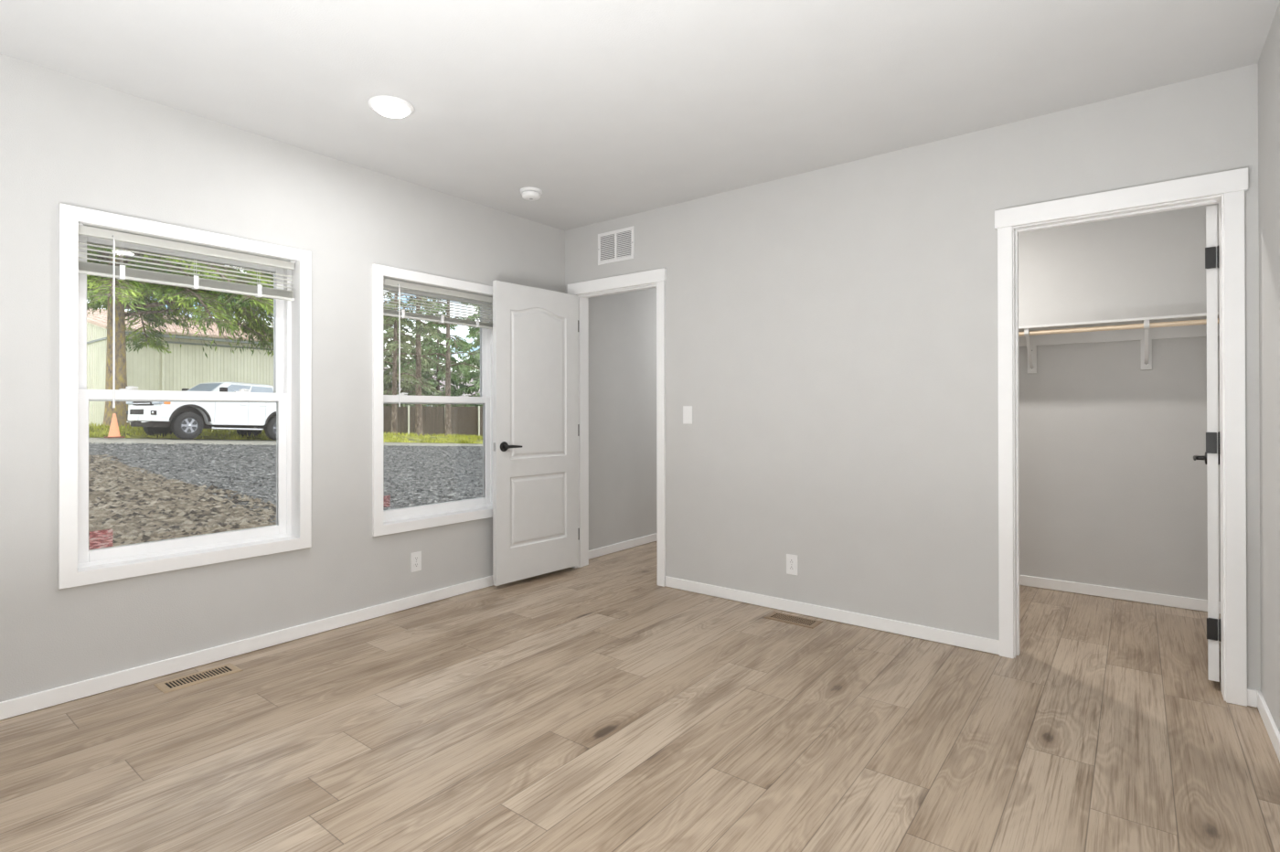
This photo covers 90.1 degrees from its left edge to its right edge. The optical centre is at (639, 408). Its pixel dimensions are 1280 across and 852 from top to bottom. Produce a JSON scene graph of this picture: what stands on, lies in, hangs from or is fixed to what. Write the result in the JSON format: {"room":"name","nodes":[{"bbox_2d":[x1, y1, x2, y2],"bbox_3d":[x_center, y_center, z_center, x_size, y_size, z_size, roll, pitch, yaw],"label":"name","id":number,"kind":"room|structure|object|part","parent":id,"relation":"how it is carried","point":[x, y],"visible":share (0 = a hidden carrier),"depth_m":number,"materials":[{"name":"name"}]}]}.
{"room":"empty bedroom","nodes":[
{"label":"empty bedroom","id":0,"kind":"room"},
{"bbox_2d":[0,53,656,702],"bbox_3d":[-0.811,-0.031,4.749,0.165,2.876,7.550,0,0,38],"label":"wall","id":1,"kind":"structure","parent":0,"point":[66,139],"depth_m":3.17,"materials":[{"name":"grey paint"}]},
{"bbox_2d":[57,202,311,589],"bbox_3d":[-2.123,-0.049,3.048,0.195,1.567,1.004,0,0,38],"label":"window","id":2,"kind":"structure","parent":1,"relation":"in","point":[78,565],"depth_m":2.97,"materials":[{"name":"white paint"}]},
{"bbox_3d":[-2.177,-0.395,3.090,0.032,0.726,0.851,0,0,38],"label":"sash","id":3,"kind":"part","parent":2,"relation":"part of","materials":[{"name":"white plastic"}]},
{"bbox_3d":[-2.149,0.290,3.066,0.032,0.747,0.851,0,0,38],"label":"sash","id":4,"kind":"part","parent":2,"relation":"part of","materials":[{"name":"white plastic"}]},
{"bbox_3d":[-2.167,-0.049,3.081,0.085,1.486,0.923,0,0,38],"label":"frame","id":5,"kind":"part","parent":2,"relation":"part of","materials":[{"name":"white plastic"}]},
{"bbox_2d":[78,223,295,407],"bbox_3d":[-2.091,-0.389,3.022,0.046,0.775,0.885,0,0,38],"label":"window blind","id":6,"kind":"object","parent":2,"relation":"attached to","point":[121,272],"visible":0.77,"depth_m":2.96,"materials":[{"name":"white plastic"}]},
{"bbox_3d":[-2.098,-0.575,3.027,0.025,0.012,0.867,0,0,38],"label":"rail","id":7,"kind":"part","parent":6,"relation":"part of","materials":[{"name":"white plastic"}]},
{"bbox_3d":[-2.103,-0.652,3.021,0.028,0.167,0.001,0,0,38],"label":"ladder cord","id":8,"kind":"part","parent":6,"relation":"part of","materials":[{"name":"white fabric"}]},
{"bbox_2d":[0,575,492,720],"bbox_3d":[-1.780,1.168,3.347,0.012,0.068,3.950,0,0,38],"label":"baseboard","id":9,"kind":"structure","parent":1,"relation":"attached to","point":[49,698],"depth_m":3.02,"materials":[{"name":"white paint"}]},
{"bbox_2d":[410,551,421,572],"bbox_3d":[-1.363,0.932,3.891,0.008,0.118,0.072,0,0,38],"label":"wall outlet","id":10,"kind":"object","parent":1,"relation":"attached to","point":[415,557],"visible":1,"depth_m":3.89,"materials":[{"name":"white plastic"}]},
{"bbox_2d":[372,263,492,536],"bbox_3d":[-1.293,-0.047,4.119,0.195,1.567,1.004,0,0,38],"label":"window","id":11,"kind":"structure","parent":1,"relation":"in","point":[398,520],"depth_m":3.98,"materials":[{"name":"white paint"}]},
{"bbox_3d":[-1.347,-0.393,4.160,0.032,0.726,0.851,0,0,38],"label":"sash","id":12,"kind":"part","parent":11,"relation":"part of","materials":[{"name":"white plastic"}]},
{"bbox_3d":[-1.319,0.292,4.137,0.032,0.747,0.851,0,0,38],"label":"sash","id":13,"kind":"part","parent":11,"relation":"part of","materials":[{"name":"white plastic"}]},
{"bbox_2d":[383,277,492,406],"bbox_3d":[-1.261,-0.392,4.093,0.046,0.765,0.885,0,0,38],"label":"window blind","id":14,"kind":"object","parent":11,"relation":"attached to","point":[402,314],"visible":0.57,"depth_m":4.03,"materials":[{"name":"white plastic"}]},
{"bbox_3d":[-1.268,-0.556,4.098,0.025,0.012,0.867,0,0,38],"label":"rail","id":15,"kind":"part","parent":14,"relation":"part of","materials":[{"name":"white plastic"}]},
{"bbox_2d":[588,533,657,559],"bbox_3d":[0.506,1.174,6.298,0.012,0.068,3.285,0,0,38],"label":"baseboard","id":16,"kind":"structure","parent":1,"relation":"attached to","point":[614,548],"depth_m":5.44,"materials":[{"name":"white paint"}]},
{"bbox_2d":[0,540,1279,851],"bbox_3d":[0.781,1.215,3.513,3.859,0.030,7.350,0,0,38],"label":"floor","id":17,"kind":"structure","parent":0,"point":[599,706],"depth_m":2.30,"materials":[{"name":"beige wood"}]},
{"bbox_2d":[153,662,243,693],"bbox_3d":[-1.971,1.199,2.858,0.140,0.008,0.300,0,0,38],"label":"floor vent","id":18,"kind":"object","parent":17,"relation":"in","point":[197,677],"visible":1,"depth_m":2.84,"materials":[{"name":"beige metal"}]},
{"bbox_2d":[763,611,822,629],"bbox_3d":[0.868,1.197,3.631,0.300,0.008,0.140,0,0,38],"label":"floor vent","id":19,"kind":"object","parent":17,"relation":"in","point":[774,615],"visible":1,"depth_m":3.62,"materials":[{"name":"brown metal"}]},
{"bbox_2d":[0,0,1279,230],"bbox_3d":[0.777,-1.426,3.521,3.859,0.100,7.350,0,0,38],"label":"ceiling","id":20,"kind":"structure","parent":0,"point":[609,109],"depth_m":2.62,"materials":[{"name":"white paint"}]},
{"bbox_2d":[368,96,414,117],"bbox_3d":[-1.129,-1.357,2.905,0.196,0.036,0.196,0,0,38],"label":"recessed light","id":21,"kind":"object","parent":20,"relation":"in","point":[389,106],"visible":1,"depth_m":2.87,"materials":[{"name":"white plastic"}]},
{"bbox_2d":[519,187,542,200],"bbox_3d":[-0.686,-1.345,4.027,0.140,0.052,0.140,0,0,38],"label":"smoke detector","id":22,"kind":"object","parent":20,"relation":"attached to","point":[527,193],"visible":1,"depth_m":3.98,"materials":[{"name":"white plastic"}]},
{"bbox_2d":[565,63,1260,691],"bbox_3d":[0.983,-0.087,3.780,3.859,2.576,0.115,0,0,38],"label":"wall","id":23,"kind":"structure","parent":0,"point":[831,332],"depth_m":3.48,"materials":[{"name":"grey paint"}]},
{"bbox_2d":[492,280,579,586],"bbox_3d":[-0.702,0.162,4.543,0.148,2.022,0.809,0,0,41],"label":"door","id":24,"kind":"structure","parent":23,"relation":"in","point":[536,530],"depth_m":4.47,"materials":[{"name":"white paint"}]},
{"bbox_3d":[-0.852,0.255,4.293,0.046,0.024,0.127,0,0,41],"label":"lever","id":25,"kind":"part","parent":24,"relation":"part of","materials":[{"name":"black metal"}]},
{"bbox_2d":[597,225,634,265],"bbox_3d":[-0.176,-1.171,4.602,0.338,0.228,0.008,0,0,38],"label":"air vent","id":26,"kind":"object","parent":23,"relation":"in","point":[618,245],"visible":1,"depth_m":4.60,"materials":[{"name":"white plastic"}]},
{"bbox_2d":[567,267,666,586],"bbox_3d":[-0.143,0.129,4.651,0.910,2.154,0.161,0,0,38],"label":"door frame","id":27,"kind":"structure","parent":23,"relation":"attached to","point":[656,278],"depth_m":4.61,"materials":[{"name":"white paint"}]},
{"bbox_3d":[-0.101,0.129,4.706,0.910,2.154,0.022,0,0,38],"label":"casing","id":28,"kind":"part","parent":27,"relation":"part of","materials":[{"name":"white paint"}]},
{"bbox_3d":[-0.187,-0.904,4.600,0.910,0.088,0.024,0,0,38],"label":"head casing","id":29,"kind":"part","parent":27,"relation":"part of","materials":[{"name":"white paint"}]},
{"bbox_3d":[0.143,0.171,4.346,0.062,2.066,0.018,0,0,38],"label":"casing","id":30,"kind":"part","parent":27,"relation":"part of","materials":[{"name":"white paint"}]},
{"bbox_2d":[682,405,692,424],"bbox_3d":[0.314,0.043,4.219,0.072,0.118,0.010,0,0,38],"label":"light switch","id":31,"kind":"object","parent":23,"relation":"attached to","point":[687,410],"visible":1,"depth_m":4.22,"materials":[{"name":"white plastic"}]},
{"bbox_2d":[786,554,798,575],"bbox_3d":[0.895,0.920,3.768,0.072,0.118,0.008,0,0,38],"label":"wall outlet","id":32,"kind":"object","parent":23,"relation":"attached to","point":[792,560],"visible":1,"depth_m":3.77,"materials":[{"name":"white plastic"}]},
{"bbox_2d":[665,576,1257,707],"bbox_3d":[0.946,1.165,3.725,3.835,0.068,0.012,0,0,38],"label":"baseboard","id":33,"kind":"structure","parent":23,"relation":"attached to","point":[926,633],"depth_m":3.53,"materials":[{"name":"white paint"}]},
{"bbox_2d":[994,167,1248,706],"bbox_3d":[2.128,0.116,2.890,0.898,2.160,0.161,0,0,38],"label":"door frame","id":34,"kind":"structure","parent":23,"relation":"attached to","point":[1227,188],"depth_m":2.68,"materials":[{"name":"white paint"}]},
{"bbox_3d":[1.767,0.161,3.088,0.062,2.072,0.018,0,0,38],"label":"casing","id":35,"kind":"part","parent":34,"relation":"part of","materials":[{"name":"white paint"}]},
{"bbox_3d":[2.085,-0.920,2.840,0.898,0.088,0.024,0,0,38],"label":"head casing","id":36,"kind":"part","parent":34,"relation":"part of","materials":[{"name":"white paint"}]},
{"bbox_2d":[1193,205,1220,682],"bbox_3d":[2.681,0.148,2.994,0.148,2.025,0.743,0,0,42],"label":"door","id":37,"kind":"structure","parent":34,"relation":"attached to","point":[1211,457],"depth_m":2.73,"materials":[{"name":"white paint"}]},
{"bbox_3d":[2.815,0.251,3.219,0.046,0.024,0.127,0,0,42],"label":"lever","id":38,"kind":"part","parent":37,"relation":"part of","materials":[{"name":"black metal"}]},
{"bbox_3d":[2.410,0.159,2.589,0.062,2.072,0.018,0,0,38],"label":"casing","id":39,"kind":"part","parent":34,"relation":"part of","materials":[{"name":"white paint"}]},
{"bbox_2d":[1018,202,1220,601],"bbox_3d":[2.385,-0.087,4.569,2.609,2.576,0.100,0,0,38],"label":"wall","id":40,"kind":"structure","parent":0,"point":[1114,493],"depth_m":4.03,"materials":[{"name":"grey paint"}]},
{"bbox_2d":[1018,311,1219,373],"bbox_3d":[2.263,-0.381,4.412,2.605,0.290,0.298,0,0,38],"label":"closet shelf","id":41,"kind":"object","parent":40,"relation":"attached to","point":[1146,335],"visible":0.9,"depth_m":3.94,"materials":[{"name":"white paint"}]},
{"bbox_2d":[1018,318,1219,336],"bbox_3d":[2.190,-0.480,4.319,2.601,0.029,0.029,0,0,38],"label":"closet rod","id":42,"kind":"object","parent":41,"relation":"attached to","point":[1202,321],"visible":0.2,"depth_m":3.80,"materials":[{"name":"brown wood"}]},
{"bbox_2d":[1019,575,1220,613],"bbox_3d":[2.353,1.165,4.520,2.609,0.068,0.012,0,0,38],"label":"baseboard","id":43,"kind":"structure","parent":40,"relation":"attached to","point":[1178,602],"depth_m":4.01,"materials":[{"name":"white paint"}]},
{"bbox_2d":[1258,1,1279,733],"bbox_3d":[1.759,-0.131,1.550,0.100,2.706,5.640,0,0,38],"label":"wall","id":44,"kind":"structure","parent":0,"point":[1269,60],"depth_m":2.36,"materials":[{"name":"grey paint"}]},
{"bbox_2d":[1257,690,1279,762],"bbox_3d":[1.260,1.155,0.991,0.012,0.068,3.950,0,0,38],"label":"baseboard","id":45,"kind":"structure","parent":44,"relation":"attached to","point":[1269,723],"depth_m":2.33,"materials":[{"name":"white paint"}]},
{"label":"outside","id":46,"kind":"structure","parent":0,"visible":0},
{"bbox_2d":[88,437,482,514],"bbox_3d":[-13.755,1.418,45.365,69.600,3.350,79.800,0,0,38],"label":"ground","id":47,"kind":"structure","parent":46,"point":[257,463],"depth_m":14.00,"materials":[{"name":"grey gravel"}]},
{"bbox_2d":[87,252,197,316],"bbox_3d":[-44.917,-9.690,57.857,12.218,22.706,12.516,0,0,38],"label":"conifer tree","id":48,"kind":"object","parent":47,"relation":"on","point":[130,252],"visible":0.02,"depth_m":57.62,"materials":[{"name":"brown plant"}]},
{"bbox_2d":[86,308,273,426],"bbox_3d":[-30.800,-2.044,40.965,28.770,8.040,11.650,0,0,38],"label":"metal building","id":49,"kind":"structure","parent":47,"relation":"on","point":[187,367],"depth_m":30.11,"materials":[{"name":"beige metal"}]},
{"bbox_2d":[88,442,482,523],"bbox_3d":[-5.352,1.240,16.850,11.892,1.000,15.084,0,0,38],"label":"gravel stones","id":50,"kind":"object","parent":47,"relation":"on","point":[454,453],"visible":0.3,"depth_m":14.32},
{"bbox_2d":[383,299,411,367],"bbox_3d":[-26.959,-4.479,69.077,9.084,14.501,7.254,0,0,38],"label":"conifer tree","id":51,"kind":"object","parent":47,"relation":"on","point":[385,351],"visible":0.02,"depth_m":68.75,"materials":[{"name":"brown plant"}]},
{"bbox_2d":[414,332,451,371],"bbox_3d":[-24.059,-3.416,73.755,8.151,13.000,7.768,0,0,38],"label":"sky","id":52,"kind":"structure","parent":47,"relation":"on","point":[432,339],"depth_m":73.92,"materials":[{"name":"brown plant"}]},
{"bbox_2d":[464,330,479,378],"bbox_3d":[-19.048,-3.908,78.533,8.102,14.000,9.284,0,0,-37],"label":"conifer tree","id":53,"kind":"object","parent":47,"relation":"on","point":[474,351],"visible":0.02,"depth_m":78.47,"materials":[{"name":"brown plant"}]},
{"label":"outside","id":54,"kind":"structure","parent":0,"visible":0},
{"bbox_2d":[88,455,276,547],"bbox_3d":[-9.862,1.091,5.076,14.000,1.239,12.880,0,0,38],"label":"dirt","id":55,"kind":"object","parent":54,"point":[91,496],"visible":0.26,"depth_m":9.66,"materials":[{"name":"brown gravel"},{"name":"crushed stone"}]},
{"bbox_2d":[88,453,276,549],"bbox_3d":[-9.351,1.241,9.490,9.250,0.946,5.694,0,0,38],"label":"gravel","id":56,"kind":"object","parent":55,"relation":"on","point":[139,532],"visible":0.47,"depth_m":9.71,"materials":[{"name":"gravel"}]},
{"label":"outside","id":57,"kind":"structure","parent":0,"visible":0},
{"bbox_2d":[88,437,482,446],"bbox_3d":[-7.244,1.573,27.729,5.100,2.862,51.900,0,0,38],"label":"road","id":58,"kind":"structure","parent":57,"point":[90,440],"depth_m":19.30,"materials":[{"name":"grey asphalt"}]},
{"bbox_2d":[104,413,124,437],"bbox_3d":[-15.297,0.498,18.602,0.400,0.715,0.400,0,0,38],"label":"traffic cone","id":59,"kind":"object","parent":58,"relation":"on","point":[113,432],"visible":1,"depth_m":18.54,"materials":[{"name":"orange plastic"}]},
{"bbox_2d":[126,382,276,440],"bbox_3d":[-14.380,0.113,22.283,2.500,2.053,5.580,0,0,28],"label":"pickup truck","id":60,"kind":"object","parent":58,"relation":"on","point":[186,421],"visible":0.7,"depth_m":21.01,"materials":[{"name":"white paint"}]},
{"bbox_3d":[-15.696,0.306,19.890,0.320,0.130,0.040,0,-3,28],"label":"number plate","id":61,"kind":"part","parent":60,"relation":"part of","materials":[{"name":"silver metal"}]},
{"bbox_2d":[132,401,153,405],"bbox_3d":[-15.572,-0.250,20.041,1.100,0.302,0.089,0,0,28],"label":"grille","id":62,"kind":"object","parent":60,"relation":"attached to","point":[136,403],"depth_m":19.99,"materials":[{"name":"silver metal"}]},
{"bbox_3d":[-14.290,0.133,20.332,0.070,0.541,1.228,0,-3,28],"label":"arch moulding","id":63,"kind":"part","parent":60,"relation":"part of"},
{"bbox_2d":[219,387,227,392],"bbox_3d":[-13.755,-0.560,21.087,0.270,0.280,0.160,0,-3,28],"label":"mirror","id":64,"kind":"object","parent":60,"relation":"attached to","point":[224,389],"depth_m":21.02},
{"bbox_3d":[-12.898,0.316,22.950,0.070,0.503,1.139,0,-3,28],"label":"arch moulding","id":65,"kind":"part","parent":60,"relation":"part of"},
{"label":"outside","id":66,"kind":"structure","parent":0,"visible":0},
{"bbox_2d":[88,422,482,444],"bbox_3d":[-19.030,1.442,39.458,28.500,3.240,60.000,0,0,38],"label":"verge","id":67,"kind":"structure","parent":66,"point":[142,436],"depth_m":23.15,"materials":[{"name":"green plant"}]},
{"bbox_2d":[86,243,383,428],"bbox_3d":[-16.988,-6.640,23.164,14.170,15.000,11.931,0,0,-18],"label":"tree","id":68,"kind":"object","parent":67,"relation":"on","point":[245,308],"visible":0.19,"depth_m":21.78,"materials":[{"name":"green plant"}]},
{"bbox_2d":[383,298,441,406],"bbox_3d":[-15.380,-2.720,39.859,5.427,9.000,5.433,0,0,-6],"label":"conifer tree","id":69,"kind":"object","parent":67,"relation":"on","point":[406,388],"visible":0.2,"depth_m":39.63,"materials":[{"name":"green plant"}]},
{"bbox_2d":[383,291,448,433],"bbox_3d":[-11.583,-5.027,30.990,4.571,13.000,4.554,0,0,38],"label":"conifer tree","id":70,"kind":"object","parent":67,"relation":"on","point":[393,370],"visible":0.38,"depth_m":30.96,"materials":[{"name":"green plant"}]},
{"bbox_2d":[383,290,458,436],"bbox_3d":[-10.980,-5.470,31.487,4.352,14.000,4.141,0,0,38],"label":"conifer tree","id":71,"kind":"object","parent":67,"relation":"on","point":[419,429],"visible":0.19,"depth_m":31.38,"materials":[{"name":"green plant"}]},
{"bbox_2d":[383,367,479,406],"bbox_3d":[-19.752,-0.419,55.268,13.200,6.050,10.900,0,0,38],"label":"house","id":72,"kind":"structure","parent":67,"relation":"on","point":[472,380],"depth_m":53.49,"materials":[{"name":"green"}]},
{"bbox_2d":[383,405,482,437],"bbox_3d":[-10.636,1.019,38.365,0.130,2.368,14.555,0,0,38],"label":"fence","id":73,"kind":"object","parent":67,"relation":"on","point":[464,421],"visible":0.25,"depth_m":37.01,"materials":[{"name":"brown wood"}]},
{"bbox_3d":[-12.842,0.765,35.480,0.080,1.873,0.090,0,0,38],"label":"post","id":74,"kind":"part","parent":73,"relation":"part of","materials":[{"name":"beige wood"}]},
{"bbox_3d":[-10.665,0.640,38.354,0.040,0.990,14.500,0,0,38],"label":"rail","id":75,"kind":"part","parent":73,"relation":"part of","materials":[{"name":"brown wood"}]},
{"bbox_3d":[-9.901,0.905,39.273,0.080,2.137,0.090,0,0,38],"label":"post","id":76,"kind":"part","parent":73,"relation":"part of","materials":[{"name":"white wood"}]},
{"bbox_2d":[396,296,479,437],"bbox_3d":[-9.472,-4.869,32.945,4.804,13.000,5.387,0,0,27],"label":"conifer tree","id":77,"kind":"object","parent":67,"relation":"on","point":[460,344],"visible":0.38,"depth_m":32.90,"materials":[{"name":"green plant"}]},
{"bbox_2d":[411,305,469,406],"bbox_3d":[-13.601,-2.752,43.485,4.735,9.500,4.507,0,0,-8],"label":"conifer tree","id":78,"kind":"object","parent":67,"relation":"on","point":[439,374],"visible":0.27,"depth_m":43.28,"materials":[{"name":"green plant"}]},
{"bbox_2d":[450,309,482,406],"bbox_3d":[-10.468,-3.374,43.769,6.090,11.000,6.862,0,0,-23],"label":"conifer tree","id":79,"kind":"object","parent":67,"relation":"on","point":[475,333],"visible":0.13,"depth_m":42.97,"materials":[{"name":"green plant"}]}
]}

